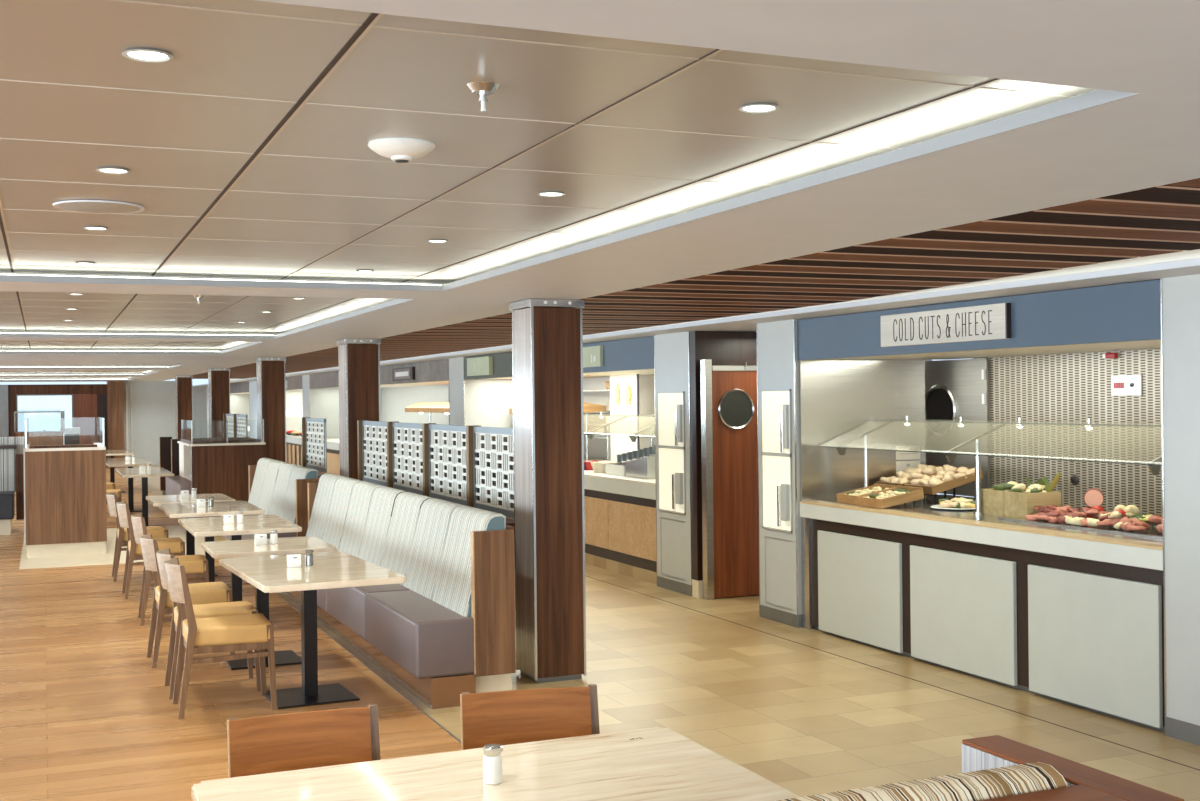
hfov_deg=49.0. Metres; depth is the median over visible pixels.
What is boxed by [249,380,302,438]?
wall
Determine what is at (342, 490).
cushion
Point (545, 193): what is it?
recessed light
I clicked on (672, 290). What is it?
ceiling slat
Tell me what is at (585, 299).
ceiling slat
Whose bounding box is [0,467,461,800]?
floor
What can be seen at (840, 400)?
wall
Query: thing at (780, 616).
baseboard
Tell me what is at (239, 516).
jar
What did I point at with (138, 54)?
recessed light
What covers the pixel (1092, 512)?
ham slice
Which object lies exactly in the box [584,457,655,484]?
countertop
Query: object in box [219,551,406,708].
dining table
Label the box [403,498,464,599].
cushion
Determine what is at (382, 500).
cushion
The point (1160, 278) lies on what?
trim
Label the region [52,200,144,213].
ceiling speaker
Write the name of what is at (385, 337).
ceiling slat
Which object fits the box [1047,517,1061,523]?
ham slice
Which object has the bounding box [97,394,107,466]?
trim
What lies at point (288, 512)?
cushion
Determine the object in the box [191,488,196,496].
salt shaker
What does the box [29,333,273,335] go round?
recessed light
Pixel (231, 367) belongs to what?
ceiling slat
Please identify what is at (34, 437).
cabinet
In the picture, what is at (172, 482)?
banquette
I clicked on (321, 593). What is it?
seat cushion
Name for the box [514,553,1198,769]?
trim
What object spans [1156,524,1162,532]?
slice
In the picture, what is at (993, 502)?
wooden box
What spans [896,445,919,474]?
notice
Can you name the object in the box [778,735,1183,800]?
bench
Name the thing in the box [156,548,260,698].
dining chair
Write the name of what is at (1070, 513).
ham slice
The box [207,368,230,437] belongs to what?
column
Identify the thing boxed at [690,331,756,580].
doorway
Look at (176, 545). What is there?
dining chair
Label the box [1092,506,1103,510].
tomato
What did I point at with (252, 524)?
dining table
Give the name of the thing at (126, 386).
trim
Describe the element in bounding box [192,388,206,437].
wall
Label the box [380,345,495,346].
ceiling slat
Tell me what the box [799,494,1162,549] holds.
countertop
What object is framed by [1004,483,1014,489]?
cheese piece
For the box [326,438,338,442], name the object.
countertop
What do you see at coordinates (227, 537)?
seat cushion
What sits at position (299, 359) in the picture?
ceiling slat
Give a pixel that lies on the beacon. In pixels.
(1106, 355)
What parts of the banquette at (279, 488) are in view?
panel, panel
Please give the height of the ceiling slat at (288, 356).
0.036 m
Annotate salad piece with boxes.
[940,502,950,507]
[949,502,957,506]
[960,502,969,508]
[965,503,974,508]
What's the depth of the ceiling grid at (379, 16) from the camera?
3.29 m
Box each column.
[174,375,192,438]
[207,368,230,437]
[255,357,285,461]
[337,339,380,479]
[509,298,585,682]
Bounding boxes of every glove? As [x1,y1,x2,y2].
[615,383,619,403]
[625,382,630,403]
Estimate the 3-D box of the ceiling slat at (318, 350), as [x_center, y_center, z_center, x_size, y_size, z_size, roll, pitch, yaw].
[-2.443,-0.588,15.228,1.660,0.036,0.215,-1,0,-23]
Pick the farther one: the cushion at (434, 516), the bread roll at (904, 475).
the bread roll at (904, 475)
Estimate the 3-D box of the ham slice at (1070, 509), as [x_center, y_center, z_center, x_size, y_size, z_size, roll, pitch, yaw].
[2.673,0.627,7.409,0.062,0.047,0.085,-1,0,-13]
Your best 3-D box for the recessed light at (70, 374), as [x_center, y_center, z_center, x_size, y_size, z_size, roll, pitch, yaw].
[-11.942,-0.518,26.586,5.135,0.005,0.048,-1,0,-23]
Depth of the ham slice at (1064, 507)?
7.51 m
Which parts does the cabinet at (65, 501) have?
trim, glass post, glass pane, glass post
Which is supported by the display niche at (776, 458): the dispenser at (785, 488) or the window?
the dispenser at (785, 488)
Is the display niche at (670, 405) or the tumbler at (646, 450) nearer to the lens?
the display niche at (670, 405)
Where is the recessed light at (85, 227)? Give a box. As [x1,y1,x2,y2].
[83,226,108,229]
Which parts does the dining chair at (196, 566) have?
backrest, leg, leg, seat, seat frame, leg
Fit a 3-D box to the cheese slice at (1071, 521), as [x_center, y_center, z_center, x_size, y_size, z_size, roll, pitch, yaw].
[2.600,0.662,7.175,0.098,0.045,0.072,-1,0,22]
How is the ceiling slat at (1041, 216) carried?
attached to the ceiling
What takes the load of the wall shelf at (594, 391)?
attached to the wall at (597, 449)
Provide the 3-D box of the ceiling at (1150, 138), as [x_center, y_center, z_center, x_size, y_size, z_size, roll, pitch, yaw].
[-8.862,-0.510,22.855,15.500,0.065,55.000,-1,0,-23]
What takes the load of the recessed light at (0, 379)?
in the ceiling at (1150, 138)
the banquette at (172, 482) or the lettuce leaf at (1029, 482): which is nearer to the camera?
the lettuce leaf at (1029, 482)
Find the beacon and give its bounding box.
[1102,353,1117,358]
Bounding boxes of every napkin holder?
[139,466,144,470]
[181,490,188,497]
[196,499,205,506]
[223,514,233,523]
[254,534,266,544]
[287,554,300,567]
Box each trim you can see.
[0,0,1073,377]
[0,13,997,372]
[0,272,447,378]
[0,385,8,436]
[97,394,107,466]
[125,385,131,456]
[230,249,1199,380]
[276,593,460,742]
[449,357,464,425]
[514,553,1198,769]
[654,331,691,584]
[756,319,797,614]
[1160,278,1166,716]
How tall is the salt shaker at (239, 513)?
0.086 m
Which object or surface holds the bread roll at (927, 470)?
on the wooden tray at (878, 482)
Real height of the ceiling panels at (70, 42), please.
0.030 m
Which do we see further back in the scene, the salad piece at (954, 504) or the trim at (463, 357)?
the trim at (463, 357)
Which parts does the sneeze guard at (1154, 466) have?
post, post, pane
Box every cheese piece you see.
[993,484,1005,490]
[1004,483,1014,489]
[1010,488,1022,492]
[1011,484,1025,489]
[1030,488,1041,492]
[1033,484,1044,489]
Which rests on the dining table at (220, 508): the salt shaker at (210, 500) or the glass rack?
the salt shaker at (210, 500)
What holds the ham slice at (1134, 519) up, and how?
on the serving platter at (1153, 533)
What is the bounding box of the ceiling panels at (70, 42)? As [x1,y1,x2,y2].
[0,0,1096,377]
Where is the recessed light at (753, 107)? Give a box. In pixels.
[738,103,778,112]
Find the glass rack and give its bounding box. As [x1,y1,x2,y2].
[605,456,655,478]
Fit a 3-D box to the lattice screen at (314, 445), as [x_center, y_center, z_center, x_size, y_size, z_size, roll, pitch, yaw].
[-3.032,0.464,14.019,0.090,0.560,1.104,-1,0,-23]
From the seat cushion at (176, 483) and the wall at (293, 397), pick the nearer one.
the seat cushion at (176, 483)
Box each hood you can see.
[405,402,448,422]
[509,403,605,460]
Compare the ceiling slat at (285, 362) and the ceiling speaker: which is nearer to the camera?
the ceiling speaker
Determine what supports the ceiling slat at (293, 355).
attached to the ceiling
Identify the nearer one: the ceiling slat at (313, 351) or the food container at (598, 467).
the food container at (598, 467)
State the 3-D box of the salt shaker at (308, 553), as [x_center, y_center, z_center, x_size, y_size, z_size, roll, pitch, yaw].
[-1.584,0.857,7.167,0.045,0.086,0.045,-1,0,15]
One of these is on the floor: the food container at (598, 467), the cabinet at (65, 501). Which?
the cabinet at (65, 501)
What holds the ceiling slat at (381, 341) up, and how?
attached to the ceiling
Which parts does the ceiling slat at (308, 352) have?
blade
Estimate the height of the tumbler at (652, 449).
0.077 m
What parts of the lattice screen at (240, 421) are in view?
post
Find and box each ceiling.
[0,0,1199,387]
[333,381,448,387]
[488,369,654,378]
[833,340,1160,359]
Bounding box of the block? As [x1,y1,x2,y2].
[59,427,79,444]
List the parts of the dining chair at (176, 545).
backrest, leg, leg, seat frame, seat, leg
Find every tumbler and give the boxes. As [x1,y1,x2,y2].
[616,454,621,462]
[622,453,626,460]
[627,452,632,459]
[632,451,637,458]
[638,449,643,457]
[643,448,648,456]
[649,447,654,454]
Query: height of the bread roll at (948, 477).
0.066 m
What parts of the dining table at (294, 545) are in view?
plate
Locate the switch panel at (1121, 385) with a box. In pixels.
[1111,375,1141,395]
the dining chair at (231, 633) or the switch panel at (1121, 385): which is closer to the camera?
the dining chair at (231, 633)
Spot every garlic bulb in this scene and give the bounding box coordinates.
[1114,505,1125,510]
[1124,505,1139,513]
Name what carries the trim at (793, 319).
attached to the wall at (840, 400)
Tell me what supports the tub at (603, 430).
on the wall shelf at (594, 391)
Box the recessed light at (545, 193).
[537,191,565,196]
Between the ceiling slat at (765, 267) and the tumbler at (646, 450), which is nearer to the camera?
the ceiling slat at (765, 267)
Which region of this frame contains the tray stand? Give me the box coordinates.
[924,481,974,503]
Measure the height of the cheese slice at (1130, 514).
0.047 m
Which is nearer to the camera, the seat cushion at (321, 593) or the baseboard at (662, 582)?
the seat cushion at (321, 593)
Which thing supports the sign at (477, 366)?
attached to the fascia at (502, 362)
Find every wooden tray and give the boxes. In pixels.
[836,484,895,504]
[856,486,923,508]
[877,465,943,485]
[904,467,983,494]
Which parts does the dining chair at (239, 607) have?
backrest, leg, leg, seat, leg, leg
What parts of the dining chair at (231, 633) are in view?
backrest, leg, leg, seat frame, seat, leg, leg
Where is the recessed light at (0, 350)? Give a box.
[0,350,219,351]
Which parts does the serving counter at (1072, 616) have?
post, panel, panel, panel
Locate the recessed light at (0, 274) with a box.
[0,274,438,284]
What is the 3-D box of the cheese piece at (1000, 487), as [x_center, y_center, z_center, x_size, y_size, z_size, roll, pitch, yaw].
[2.417,0.525,7.944,0.067,0.045,0.087,-1,0,-37]
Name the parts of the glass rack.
panel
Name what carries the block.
on the floor
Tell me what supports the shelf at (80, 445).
attached to the cabinet at (65, 501)
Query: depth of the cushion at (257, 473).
14.32 m
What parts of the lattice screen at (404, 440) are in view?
post, backing pane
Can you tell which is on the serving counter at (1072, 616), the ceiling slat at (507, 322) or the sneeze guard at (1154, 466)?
the sneeze guard at (1154, 466)
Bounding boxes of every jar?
[191,490,195,496]
[237,514,242,522]
[305,554,312,565]
[483,755,501,784]
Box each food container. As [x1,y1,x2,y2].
[584,460,598,469]
[591,460,616,472]
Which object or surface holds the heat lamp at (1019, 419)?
attached to the serving counter at (1072, 616)
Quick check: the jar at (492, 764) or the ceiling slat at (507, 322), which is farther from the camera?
the ceiling slat at (507, 322)
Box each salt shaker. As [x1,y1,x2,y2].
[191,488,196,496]
[208,496,213,505]
[237,511,243,522]
[270,530,277,543]
[305,550,313,565]
[483,744,502,784]
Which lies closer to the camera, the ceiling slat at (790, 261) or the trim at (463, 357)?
the ceiling slat at (790, 261)
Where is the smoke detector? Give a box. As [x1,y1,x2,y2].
[368,138,434,162]
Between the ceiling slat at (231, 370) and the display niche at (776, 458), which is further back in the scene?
the ceiling slat at (231, 370)
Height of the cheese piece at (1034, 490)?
0.050 m
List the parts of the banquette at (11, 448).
seat, rail, backrest, panel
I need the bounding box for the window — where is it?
[16,394,72,431]
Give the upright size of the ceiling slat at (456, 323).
0.036 m
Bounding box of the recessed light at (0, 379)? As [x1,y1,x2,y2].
[0,379,42,379]
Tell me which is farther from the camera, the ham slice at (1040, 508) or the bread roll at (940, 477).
the bread roll at (940, 477)
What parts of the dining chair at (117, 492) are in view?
seat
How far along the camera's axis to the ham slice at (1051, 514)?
7.38 m
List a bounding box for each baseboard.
[657,576,691,595]
[692,579,702,597]
[759,604,801,627]
[1165,716,1199,745]
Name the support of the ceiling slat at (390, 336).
attached to the ceiling
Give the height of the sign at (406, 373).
0.185 m
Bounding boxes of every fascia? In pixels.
[230,381,248,392]
[285,375,301,389]
[310,371,338,388]
[380,359,448,384]
[464,352,512,379]
[583,336,653,372]
[797,280,1160,359]
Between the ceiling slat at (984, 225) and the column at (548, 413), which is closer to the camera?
the ceiling slat at (984, 225)
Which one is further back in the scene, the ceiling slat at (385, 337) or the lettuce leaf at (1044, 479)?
the ceiling slat at (385, 337)
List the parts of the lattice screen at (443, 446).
post, backing pane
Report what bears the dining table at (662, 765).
on the floor
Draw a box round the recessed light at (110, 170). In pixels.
[96,167,130,173]
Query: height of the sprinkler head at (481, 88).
0.053 m
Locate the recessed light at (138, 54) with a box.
[121,48,172,61]
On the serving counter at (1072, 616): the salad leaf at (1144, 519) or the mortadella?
the mortadella
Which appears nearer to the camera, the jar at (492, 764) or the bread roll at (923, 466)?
the jar at (492, 764)
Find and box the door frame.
[700,359,713,599]
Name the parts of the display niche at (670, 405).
panel, frame, panel, slot handle, slot handle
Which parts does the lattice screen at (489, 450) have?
post, backing pane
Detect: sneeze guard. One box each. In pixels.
[584,414,654,461]
[819,419,1161,513]
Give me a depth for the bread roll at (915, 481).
8.99 m
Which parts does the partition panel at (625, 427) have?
frame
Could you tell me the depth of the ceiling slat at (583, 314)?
9.15 m
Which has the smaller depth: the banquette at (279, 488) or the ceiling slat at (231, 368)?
the banquette at (279, 488)
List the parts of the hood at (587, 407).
post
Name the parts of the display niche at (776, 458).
panel, frame, panel, slot handle, slot handle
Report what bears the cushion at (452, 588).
on the banquette at (445, 632)
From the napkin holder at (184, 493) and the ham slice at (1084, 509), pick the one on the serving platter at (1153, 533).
the ham slice at (1084, 509)
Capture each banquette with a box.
[0,437,24,534]
[166,475,179,494]
[220,458,324,540]
[280,473,515,708]
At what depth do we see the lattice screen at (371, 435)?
11.57 m
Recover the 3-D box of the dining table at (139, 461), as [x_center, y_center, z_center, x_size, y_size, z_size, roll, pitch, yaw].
[-7.365,1.303,20.497,0.660,0.725,2.500,-1,0,-23]
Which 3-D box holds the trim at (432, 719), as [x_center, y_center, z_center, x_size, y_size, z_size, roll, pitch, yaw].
[-0.497,1.614,5.839,0.010,0.002,17.150,-1,0,-23]
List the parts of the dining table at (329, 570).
plate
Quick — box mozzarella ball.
[1091,519,1098,525]
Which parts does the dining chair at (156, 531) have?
backrest, leg, leg, seat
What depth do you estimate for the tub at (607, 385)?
15.26 m
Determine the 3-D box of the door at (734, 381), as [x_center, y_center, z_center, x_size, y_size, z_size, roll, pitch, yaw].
[1.295,0.622,10.712,0.860,1.910,0.096,-1,0,-23]
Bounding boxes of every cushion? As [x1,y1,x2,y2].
[173,480,179,494]
[220,514,261,540]
[248,458,273,506]
[258,460,285,514]
[268,463,298,516]
[281,466,317,523]
[299,589,327,612]
[306,473,344,539]
[322,477,361,550]
[327,584,409,640]
[338,481,382,556]
[358,486,406,565]
[366,590,473,678]
[380,492,432,584]
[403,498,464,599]
[432,506,505,616]
[778,762,1068,800]
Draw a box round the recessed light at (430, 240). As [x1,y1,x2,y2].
[427,239,448,242]
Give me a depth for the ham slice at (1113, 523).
6.95 m
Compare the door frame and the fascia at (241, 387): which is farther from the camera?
the fascia at (241, 387)
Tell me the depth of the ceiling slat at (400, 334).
11.67 m
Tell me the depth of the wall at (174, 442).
21.40 m
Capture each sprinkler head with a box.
[193,295,203,303]
[467,81,498,111]
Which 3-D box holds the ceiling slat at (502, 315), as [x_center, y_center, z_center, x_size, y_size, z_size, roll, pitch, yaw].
[0.059,-0.605,9.313,1.660,0.036,0.215,-1,0,-23]
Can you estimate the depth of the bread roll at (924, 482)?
8.91 m
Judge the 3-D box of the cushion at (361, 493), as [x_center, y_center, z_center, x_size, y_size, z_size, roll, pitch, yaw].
[-1.777,0.900,9.821,0.240,0.555,0.658,-1,0,-23]
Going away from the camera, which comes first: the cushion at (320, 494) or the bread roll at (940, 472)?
the bread roll at (940, 472)
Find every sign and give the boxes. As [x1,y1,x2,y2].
[392,367,414,380]
[467,356,492,375]
[583,346,602,367]
[880,303,1010,346]
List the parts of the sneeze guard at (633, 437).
post, pane, post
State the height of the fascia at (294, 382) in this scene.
0.280 m
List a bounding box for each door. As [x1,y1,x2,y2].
[73,394,97,443]
[712,359,758,597]
[925,358,989,496]
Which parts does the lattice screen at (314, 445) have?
post, backing pane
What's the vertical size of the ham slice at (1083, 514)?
0.038 m
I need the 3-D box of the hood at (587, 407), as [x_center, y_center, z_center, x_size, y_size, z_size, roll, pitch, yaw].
[-0.533,0.365,15.898,0.600,0.705,1.700,-1,0,-23]
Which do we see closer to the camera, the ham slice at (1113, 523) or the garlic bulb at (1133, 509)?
the ham slice at (1113, 523)
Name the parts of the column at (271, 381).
panel, corner trim, corner trim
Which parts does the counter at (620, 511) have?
panel, panel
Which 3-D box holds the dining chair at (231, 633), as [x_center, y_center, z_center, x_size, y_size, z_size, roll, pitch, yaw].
[-2.029,1.238,7.000,0.542,0.785,0.400,-1,0,-22]
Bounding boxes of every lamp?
[286,407,302,435]
[903,416,910,425]
[957,417,964,426]
[1016,418,1023,427]
[1084,418,1093,429]
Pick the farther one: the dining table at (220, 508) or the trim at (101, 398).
the trim at (101, 398)
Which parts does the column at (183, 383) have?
panel, corner trim, corner trim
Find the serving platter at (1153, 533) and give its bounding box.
[998,517,1162,538]
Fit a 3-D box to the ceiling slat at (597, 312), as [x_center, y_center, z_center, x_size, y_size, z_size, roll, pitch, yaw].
[0.252,-0.606,8.858,1.660,0.036,0.215,-1,0,-23]
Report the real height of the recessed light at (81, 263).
0.006 m
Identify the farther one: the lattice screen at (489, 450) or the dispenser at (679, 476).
the dispenser at (679, 476)
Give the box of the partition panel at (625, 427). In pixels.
[610,374,640,461]
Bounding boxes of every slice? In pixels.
[1025,514,1039,520]
[1035,506,1044,511]
[1035,515,1049,521]
[1043,508,1053,512]
[1046,512,1057,516]
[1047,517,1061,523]
[1055,505,1070,511]
[1056,516,1066,523]
[1058,511,1068,516]
[1065,512,1082,516]
[1067,507,1079,512]
[1068,518,1081,525]
[1073,511,1086,517]
[1080,518,1090,525]
[1082,507,1092,515]
[1083,509,1098,515]
[1096,519,1112,526]
[1098,513,1109,520]
[1108,512,1121,518]
[1109,520,1119,526]
[1114,522,1130,529]
[1120,516,1132,523]
[1120,522,1133,531]
[1126,512,1134,517]
[1126,526,1147,531]
[1130,518,1141,525]
[1134,521,1150,529]
[1148,516,1162,523]
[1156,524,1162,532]
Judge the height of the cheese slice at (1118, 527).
0.046 m
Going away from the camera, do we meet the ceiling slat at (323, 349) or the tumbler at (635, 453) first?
the tumbler at (635, 453)
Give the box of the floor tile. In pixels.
[121,466,1199,800]
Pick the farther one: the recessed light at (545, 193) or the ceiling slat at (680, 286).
the ceiling slat at (680, 286)
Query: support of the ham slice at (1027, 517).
on the serving platter at (1153, 533)
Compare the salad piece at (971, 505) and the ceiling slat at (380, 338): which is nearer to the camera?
the salad piece at (971, 505)
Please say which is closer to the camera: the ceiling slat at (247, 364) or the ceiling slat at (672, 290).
the ceiling slat at (672, 290)
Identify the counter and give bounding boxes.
[506,457,656,583]
[799,494,1164,730]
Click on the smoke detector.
(399, 150)
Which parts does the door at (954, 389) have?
porthole glass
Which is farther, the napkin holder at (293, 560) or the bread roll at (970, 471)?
the bread roll at (970, 471)
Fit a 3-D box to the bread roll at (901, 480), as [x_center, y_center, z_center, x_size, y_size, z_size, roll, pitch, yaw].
[2.117,0.571,9.145,0.076,0.076,0.082,-1,0,14]
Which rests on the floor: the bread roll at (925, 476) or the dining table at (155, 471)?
the dining table at (155, 471)
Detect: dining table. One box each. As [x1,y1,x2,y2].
[106,450,133,492]
[106,457,154,511]
[115,467,174,526]
[146,493,235,575]
[158,501,264,588]
[178,515,301,622]
[191,727,799,800]
[201,537,336,669]
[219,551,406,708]
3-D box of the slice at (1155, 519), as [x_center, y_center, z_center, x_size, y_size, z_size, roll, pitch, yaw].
[2.904,0.624,6.847,0.100,0.052,0.065,-1,0,14]
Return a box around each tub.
[594,427,610,436]
[605,381,609,388]
[605,416,609,423]
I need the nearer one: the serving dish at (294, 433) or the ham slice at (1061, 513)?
the ham slice at (1061, 513)
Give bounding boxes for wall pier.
[107,381,124,467]
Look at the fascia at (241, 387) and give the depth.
35.34 m
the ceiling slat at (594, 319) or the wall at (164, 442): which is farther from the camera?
the wall at (164, 442)
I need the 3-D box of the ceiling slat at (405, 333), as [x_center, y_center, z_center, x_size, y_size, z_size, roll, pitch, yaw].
[-0.903,-0.599,11.588,1.660,0.036,0.215,-1,0,-23]
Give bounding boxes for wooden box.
[981,488,1060,517]
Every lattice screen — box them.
[223,413,232,437]
[233,414,247,436]
[301,417,326,472]
[357,420,386,485]
[387,421,422,494]
[422,423,466,505]
[466,425,513,518]
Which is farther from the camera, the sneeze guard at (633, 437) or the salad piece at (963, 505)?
the sneeze guard at (633, 437)
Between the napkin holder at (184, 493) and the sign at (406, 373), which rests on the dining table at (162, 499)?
the napkin holder at (184, 493)
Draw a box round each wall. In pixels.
[8,384,106,436]
[124,381,175,466]
[159,437,171,494]
[171,439,180,475]
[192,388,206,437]
[207,386,249,437]
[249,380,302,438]
[302,374,381,438]
[382,385,448,424]
[449,357,512,427]
[583,375,654,459]
[655,331,693,584]
[757,319,925,614]
[972,349,1162,515]
[1162,274,1199,725]
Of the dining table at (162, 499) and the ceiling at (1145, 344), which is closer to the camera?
the ceiling at (1145, 344)
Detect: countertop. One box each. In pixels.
[286,434,301,437]
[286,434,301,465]
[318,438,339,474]
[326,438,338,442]
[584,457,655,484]
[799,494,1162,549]
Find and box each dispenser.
[675,472,683,504]
[781,484,789,520]
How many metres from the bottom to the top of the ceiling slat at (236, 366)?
0.036 m
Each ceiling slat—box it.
[196,374,252,374]
[203,376,256,376]
[230,372,291,372]
[231,367,330,367]
[231,368,314,368]
[231,369,315,369]
[231,370,307,370]
[236,366,338,366]
[242,365,338,365]
[247,364,338,364]
[252,363,338,363]
[285,361,337,361]
[285,362,338,362]
[286,357,409,357]
[286,358,400,358]
[286,360,385,360]
[288,356,337,356]
[293,355,425,355]
[298,354,337,354]
[299,359,393,359]
[303,353,440,353]
[308,352,428,352]
[313,351,448,352]
[318,350,456,351]
[322,350,463,350]
[323,349,471,349]
[328,348,464,348]
[334,347,479,348]
[380,338,511,339]
[380,344,502,345]
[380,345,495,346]
[380,346,487,347]
[380,354,432,354]
[380,356,416,356]
[381,340,511,341]
[381,341,511,342]
[381,342,511,343]
[381,343,510,344]
[385,337,511,338]
[390,336,511,337]
[395,334,511,336]
[405,333,511,334]
[410,331,596,334]
[420,330,604,332]
[425,328,620,331]
[436,326,628,329]
[442,325,643,328]
[451,323,658,326]
[461,321,667,324]
[471,319,682,323]
[482,317,698,321]
[492,314,714,319]
[503,313,729,317]
[582,308,769,313]
[582,311,750,315]
[583,305,784,310]
[584,298,829,305]
[585,302,808,308]
[589,295,851,302]
[604,291,871,299]
[625,287,893,296]
[642,283,917,293]
[662,279,942,289]
[686,274,968,285]
[708,269,997,281]
[734,264,1028,277]
[763,258,1061,272]
[793,252,1097,267]
[824,245,1136,262]
[860,237,1182,256]
[900,229,1199,249]
[942,219,1199,241]
[989,209,1199,230]
[1042,197,1199,218]
[1101,184,1199,203]
[1167,178,1199,186]
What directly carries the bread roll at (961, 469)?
on the wooden tray at (956, 482)
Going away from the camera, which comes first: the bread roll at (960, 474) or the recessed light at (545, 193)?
the recessed light at (545, 193)
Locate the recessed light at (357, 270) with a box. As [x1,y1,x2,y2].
[356,270,373,271]
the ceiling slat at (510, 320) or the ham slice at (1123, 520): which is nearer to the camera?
the ham slice at (1123, 520)
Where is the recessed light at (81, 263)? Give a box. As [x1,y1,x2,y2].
[75,262,95,264]
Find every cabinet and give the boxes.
[14,411,64,445]
[23,417,106,556]
[178,419,265,527]
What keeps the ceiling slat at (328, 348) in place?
attached to the ceiling
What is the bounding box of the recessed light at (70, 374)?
[70,374,142,374]
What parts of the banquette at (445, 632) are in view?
panel, plinth trim, panel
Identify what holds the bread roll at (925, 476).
in the wooden tray at (956, 482)
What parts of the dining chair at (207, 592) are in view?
backrest, leg, leg, seat frame, seat, leg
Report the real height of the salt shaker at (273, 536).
0.086 m
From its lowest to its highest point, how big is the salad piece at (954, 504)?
0.038 m
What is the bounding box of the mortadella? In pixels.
[1084,488,1103,517]
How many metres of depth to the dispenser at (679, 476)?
10.80 m
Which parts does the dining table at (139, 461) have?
plate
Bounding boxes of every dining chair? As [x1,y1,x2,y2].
[106,482,114,488]
[106,489,121,501]
[106,493,168,581]
[116,501,184,598]
[131,514,208,625]
[140,534,234,667]
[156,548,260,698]
[164,557,276,719]
[227,704,380,777]
[460,684,599,749]
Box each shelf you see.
[29,444,96,448]
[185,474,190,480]
[583,379,610,440]
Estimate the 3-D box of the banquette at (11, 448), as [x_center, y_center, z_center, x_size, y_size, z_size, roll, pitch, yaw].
[-8.484,1.085,16.360,2.480,1.200,1.050,-1,0,-23]
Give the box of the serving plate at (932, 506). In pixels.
[930,505,974,510]
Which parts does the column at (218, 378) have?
panel, corner trim, corner trim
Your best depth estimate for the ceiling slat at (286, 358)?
17.56 m
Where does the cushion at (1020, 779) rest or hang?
on the bench
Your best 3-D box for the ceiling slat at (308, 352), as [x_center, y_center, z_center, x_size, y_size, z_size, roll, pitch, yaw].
[-2.636,-0.587,15.683,1.660,0.036,0.215,-1,0,-23]
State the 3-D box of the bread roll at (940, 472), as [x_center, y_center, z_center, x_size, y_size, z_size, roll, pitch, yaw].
[2.374,0.517,9.113,0.077,0.069,0.081,-1,0,-2]
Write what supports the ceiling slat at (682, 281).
attached to the ceiling
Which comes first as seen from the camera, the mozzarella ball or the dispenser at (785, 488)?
the mozzarella ball
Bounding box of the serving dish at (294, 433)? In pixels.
[289,431,300,435]
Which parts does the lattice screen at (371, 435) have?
post, backing pane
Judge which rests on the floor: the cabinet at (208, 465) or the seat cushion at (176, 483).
the cabinet at (208, 465)
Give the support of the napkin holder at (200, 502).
on the dining table at (220, 508)
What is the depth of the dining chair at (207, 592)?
8.16 m
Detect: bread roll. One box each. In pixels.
[880,477,889,481]
[890,476,899,483]
[896,471,904,476]
[899,478,909,483]
[900,473,911,480]
[905,467,917,472]
[909,472,923,479]
[910,479,921,484]
[918,464,927,468]
[919,479,929,485]
[921,466,936,474]
[921,474,930,479]
[928,478,943,485]
[931,475,943,479]
[935,467,942,471]
[937,470,946,475]
[942,474,953,481]
[943,464,957,473]
[943,471,954,475]
[952,472,966,478]
[956,466,968,472]
[964,468,974,474]
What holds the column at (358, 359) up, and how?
on the floor tile
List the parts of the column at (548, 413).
corner trim, panel, corner trim, panel, corner trim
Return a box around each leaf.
[1026,477,1032,485]
[1035,479,1044,489]
[1042,477,1048,490]
[1047,472,1059,491]
[1139,517,1153,522]
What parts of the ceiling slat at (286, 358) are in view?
blade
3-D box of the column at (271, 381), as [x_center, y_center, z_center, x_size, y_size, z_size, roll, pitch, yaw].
[-4.240,0.542,17.003,0.337,2.190,0.365,-1,0,-23]
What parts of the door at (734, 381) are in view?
rail, porthole glass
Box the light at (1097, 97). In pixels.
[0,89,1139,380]
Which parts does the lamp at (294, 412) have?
lamp shade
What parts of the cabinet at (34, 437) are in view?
glass frame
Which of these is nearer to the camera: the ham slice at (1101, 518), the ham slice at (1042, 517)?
the ham slice at (1101, 518)
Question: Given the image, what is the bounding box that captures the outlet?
[1071,474,1078,485]
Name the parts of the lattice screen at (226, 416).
post, frame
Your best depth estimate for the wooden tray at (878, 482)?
9.18 m
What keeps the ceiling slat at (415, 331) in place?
attached to the ceiling
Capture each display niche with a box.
[657,391,684,579]
[761,389,791,608]
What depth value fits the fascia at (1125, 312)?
6.98 m
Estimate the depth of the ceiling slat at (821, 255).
5.59 m
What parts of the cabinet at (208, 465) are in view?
glass pane, trim, panel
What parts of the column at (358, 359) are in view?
corner trim, panel, corner trim, corner trim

